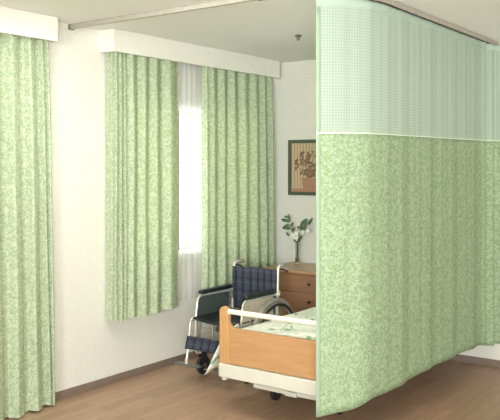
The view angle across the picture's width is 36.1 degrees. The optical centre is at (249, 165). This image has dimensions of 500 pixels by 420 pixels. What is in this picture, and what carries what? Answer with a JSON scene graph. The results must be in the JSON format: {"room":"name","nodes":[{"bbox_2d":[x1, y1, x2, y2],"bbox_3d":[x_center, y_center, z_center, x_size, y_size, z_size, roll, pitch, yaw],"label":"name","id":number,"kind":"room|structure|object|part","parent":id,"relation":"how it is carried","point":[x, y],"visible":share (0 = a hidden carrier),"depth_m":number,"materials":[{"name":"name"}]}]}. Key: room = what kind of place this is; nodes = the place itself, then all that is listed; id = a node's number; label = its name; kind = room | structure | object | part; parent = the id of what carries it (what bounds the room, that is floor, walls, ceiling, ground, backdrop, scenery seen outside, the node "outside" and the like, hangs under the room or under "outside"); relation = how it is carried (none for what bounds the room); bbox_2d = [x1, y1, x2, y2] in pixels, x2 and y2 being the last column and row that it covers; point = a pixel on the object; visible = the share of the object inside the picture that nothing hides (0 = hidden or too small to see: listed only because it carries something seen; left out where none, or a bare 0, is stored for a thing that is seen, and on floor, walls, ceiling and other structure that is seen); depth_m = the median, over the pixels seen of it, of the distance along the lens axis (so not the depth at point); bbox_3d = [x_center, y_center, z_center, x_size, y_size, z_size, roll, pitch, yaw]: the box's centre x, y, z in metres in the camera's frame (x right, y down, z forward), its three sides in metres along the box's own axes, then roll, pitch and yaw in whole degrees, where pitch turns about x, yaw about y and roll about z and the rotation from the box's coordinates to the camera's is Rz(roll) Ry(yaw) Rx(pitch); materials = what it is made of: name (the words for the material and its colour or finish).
{"room":"hospital room","nodes":[
{"label":"hospital room","id":0,"kind":"room"},
{"bbox_2d":[49,22,273,391],"bbox_3d":[-3.262,0.286,2.180,0.120,2.400,11.880,0,0,36],"label":"wall","id":1,"kind":"structure","parent":0,"point":[89,347],"depth_m":5.08,"materials":[{"name":"paint"}]},
{"bbox_2d":[0,6,57,42],"bbox_3d":[-1.691,-0.837,4.114,0.140,0.150,1.555,0,0,36],"label":"valance","id":2,"kind":"object","parent":1,"relation":"attached to","point":[13,21],"visible":0.85,"depth_m":4.52,"materials":[{"name":"metal"}]},
{"bbox_2d":[0,33,54,419],"bbox_3d":[-1.666,0.307,4.157,0.110,2.346,1.554,0,0,36],"label":"curtain","id":3,"kind":"object","parent":2,"relation":"hanging from","point":[27,328],"visible":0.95,"depth_m":4.58,"materials":[{"name":"green fabric"}]},
{"bbox_2d":[55,351,207,400],"bbox_3d":[-3.218,1.460,2.129,0.012,0.052,11.648,0,0,36],"label":"baseboard","id":4,"kind":"structure","parent":1,"relation":"attached to","point":[59,395],"depth_m":5.30,"materials":[{"name":"brown wood"}]},
{"bbox_2d":[99,28,279,78],"bbox_3d":[-0.377,-0.837,5.915,0.141,0.150,1.975,0,0,36],"label":"valance","id":5,"kind":"object","parent":1,"relation":"attached to","point":[117,40],"visible":0.95,"depth_m":5.64,"materials":[{"name":"metal"}]},
{"bbox_2d":[106,51,177,321],"bbox_3d":[-0.718,0.086,5.421,0.100,1.930,0.680,0,0,41],"label":"window curtain","id":6,"kind":"object","parent":5,"relation":"hanging from","point":[142,91],"visible":0.93,"depth_m":5.36,"materials":[{"name":"green fabric"}]},
{"bbox_2d":[201,66,273,292],"bbox_3d":[-0.081,0.086,6.329,0.112,1.930,0.992,0,0,36],"label":"window curtain","id":7,"kind":"object","parent":5,"relation":"hanging from","point":[237,133],"visible":0.88,"depth_m":6.20,"materials":[{"name":"green fabric"}]},
{"bbox_2d":[178,104,200,256],"bbox_3d":[-0.486,0.111,5.986,0.060,1.170,1.580,0,0,36],"label":"window","id":8,"kind":"structure","parent":1,"relation":"in","point":[189,143],"depth_m":6.00,"materials":[{"name":"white glass"}]},
{"bbox_2d":[178,254,200,260],"bbox_3d":[-0.445,0.705,5.956,0.042,0.018,1.580,0,0,36],"label":"trim","id":9,"kind":"structure","parent":1,"relation":"attached to","point":[197,255],"depth_m":5.90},
{"bbox_2d":[0,0,499,62],"bbox_3d":[-0.369,-0.954,0.071,7.280,0.080,11.880,0,0,36],"label":"ceiling","id":10,"kind":"structure","parent":0,"point":[267,29],"depth_m":4.75,"materials":[{"name":"paint"}]},
{"bbox_2d":[68,0,498,44],"bbox_3d":[0.483,-0.896,4.671,3.098,0.036,1.337,0,0,-13],"label":"rail","id":11,"kind":"object","parent":10,"relation":"attached to","point":[391,3],"visible":0.9,"depth_m":4.55,"materials":[{"name":"metal"}]},
{"bbox_2d":[316,0,499,416],"bbox_3d":[1.147,0.212,4.758,0.170,2.177,2.239,0,0,42],"label":"privacy curtain","id":12,"kind":"object","parent":11,"relation":"hanging from","point":[408,106],"visible":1,"depth_m":4.28,"materials":[{"name":"fabric"}]},
{"bbox_3d":[1.148,-0.502,4.757,0.168,0.658,2.236,0,0,42],"label":"panel","id":13,"kind":"part","parent":12,"relation":"part of","materials":[{"name":"green fabric"}]},
{"bbox_3d":[1.147,0.560,4.758,0.168,1.482,2.237,0,0,42],"label":"fabric panel","id":14,"kind":"part","parent":12,"relation":"part of","materials":[{"name":"green fabric"}]},
{"bbox_2d":[5,353,499,419],"bbox_3d":[-0.369,1.526,0.071,7.280,0.080,11.880,0,0,36],"label":"floor","id":15,"kind":"structure","parent":0,"point":[449,390],"depth_m":4.84,"materials":[{"name":"brown wood"}]},
{"bbox_2d":[173,259,293,383],"bbox_3d":[-0.092,1.101,5.474,0.560,0.787,0.794,0,0,36],"label":"wheelchair","id":16,"kind":"object","parent":15,"relation":"on","point":[253,289],"visible":0.61,"depth_m":5.50,"materials":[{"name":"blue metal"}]},
{"bbox_3d":[-0.235,1.049,5.617,0.020,0.675,0.600,0,0,36],"label":"frame","id":17,"kind":"part","parent":16,"relation":"part of","materials":[{"name":"silver metal"}]},
{"bbox_3d":[-0.109,1.079,5.451,0.402,0.034,0.440,0,0,36],"label":"seat","id":18,"kind":"part","parent":16,"relation":"part of","materials":[{"name":"black leather"}]},
{"bbox_3d":[0.037,0.906,5.652,0.402,0.310,0.032,0,0,36],"label":"backrest","id":19,"kind":"part","parent":16,"relation":"part of","materials":[{"name":"blue fabric"}]},
{"bbox_3d":[0.088,1.049,5.382,0.020,0.675,0.600,0,0,36],"label":"frame","id":20,"kind":"part","parent":16,"relation":"part of","materials":[{"name":"silver metal"}]},
{"bbox_2d":[219,306,343,414],"bbox_3d":[0.767,1.102,5.150,0.879,0.768,2.042,0,0,36],"label":"hospital bed","id":21,"kind":"object","parent":15,"relation":"on","point":[274,363],"visible":0.36,"depth_m":4.40,"materials":[{"name":"brown wood"}]},
{"bbox_3d":[-0.148,1.012,4.585,0.066,0.348,0.034,0,0,36],"label":"post","id":22,"kind":"part","parent":21,"relation":"part of","materials":[{"name":"brown wood"}]},
{"bbox_2d":[204,307,315,374],"bbox_3d":[0.702,1.120,5.178,1.050,0.331,1.901,0,0,36],"label":"bedspread","id":23,"kind":"object","parent":21,"relation":"on","point":[273,327],"visible":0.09,"depth_m":4.66,"materials":[{"name":"white fabric"}]},
{"bbox_3d":[0.767,1.218,5.150,0.879,0.081,2.042,0,0,36],"label":"frame","id":24,"kind":"part","parent":21,"relation":"part of","materials":[{"name":"metal"}]},
{"bbox_3d":[0.180,1.043,4.345,0.759,0.261,0.022,0,0,36],"label":"footboard","id":25,"kind":"part","parent":21,"relation":"part of","materials":[{"name":"brown wood"}]},
{"bbox_3d":[0.180,0.866,4.345,0.751,0.031,0.030,0,0,36],"label":"grab rail","id":26,"kind":"part","parent":21,"relation":"part of","materials":[{"name":"white metal"}]},
{"bbox_2d":[262,262,315,321],"bbox_3d":[0.491,1.161,6.317,0.650,0.650,0.503,0,0,36],"label":"dresser","id":27,"kind":"object","parent":15,"relation":"on","point":[297,287],"visible":0.21,"depth_m":6.14,"materials":[{"name":"brown wood"}]},
{"bbox_3d":[0.363,1.214,6.142,0.624,0.132,0.017,0,0,36],"label":"drawer","id":28,"kind":"part","parent":27,"relation":"part of","materials":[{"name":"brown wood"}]},
{"bbox_2d":[294,240,299,263],"bbox_3d":[0.405,0.738,6.586,0.054,0.195,0.054,0,0,36],"label":"glass vase","id":29,"kind":"object","parent":27,"relation":"on","point":[297,243],"visible":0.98,"depth_m":6.57,"materials":[{"name":"clear glass"}]},
{"bbox_2d":[281,214,312,244],"bbox_3d":[0.401,0.609,6.570,0.315,0.393,0.073,0,0,36],"label":"stems","id":30,"kind":"object","parent":29,"relation":"in","point":[303,224],"visible":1,"depth_m":6.56,"materials":[{"name":"green plant"}]},
{"bbox_3d":[0.363,1.074,6.142,0.624,0.132,0.017,0,0,36],"label":"drawer","id":31,"kind":"part","parent":27,"relation":"part of","materials":[{"name":"brown wood"}]},
{"bbox_3d":[0.363,0.934,6.142,0.624,0.132,0.017,0,0,36],"label":"drawer","id":32,"kind":"part","parent":27,"relation":"part of","materials":[{"name":"brown wood"}]},
{"bbox_2d":[274,42,499,359],"bbox_3d":[3.144,0.286,4.787,7.160,2.400,0.120,0,0,36],"label":"wall","id":33,"kind":"structure","parent":0,"point":[295,89],"depth_m":6.73,"materials":[{"name":"paint"}]},
{"bbox_2d":[288,139,315,195],"bbox_3d":[0.516,0.013,6.614,0.440,0.482,0.021,0,0,36],"label":"framed picture","id":34,"kind":"object","parent":33,"relation":"attached to","point":[301,153],"visible":0.74,"depth_m":6.66,"materials":[{"name":"paper"}]},
{"bbox_2d":[449,354,499,367],"bbox_3d":[3.070,1.460,4.759,7.048,0.052,0.012,0,0,36],"label":"baseboard","id":35,"kind":"structure","parent":33,"relation":"attached to","point":[462,358],"depth_m":5.75,"materials":[{"name":"brown wood"}]}
]}

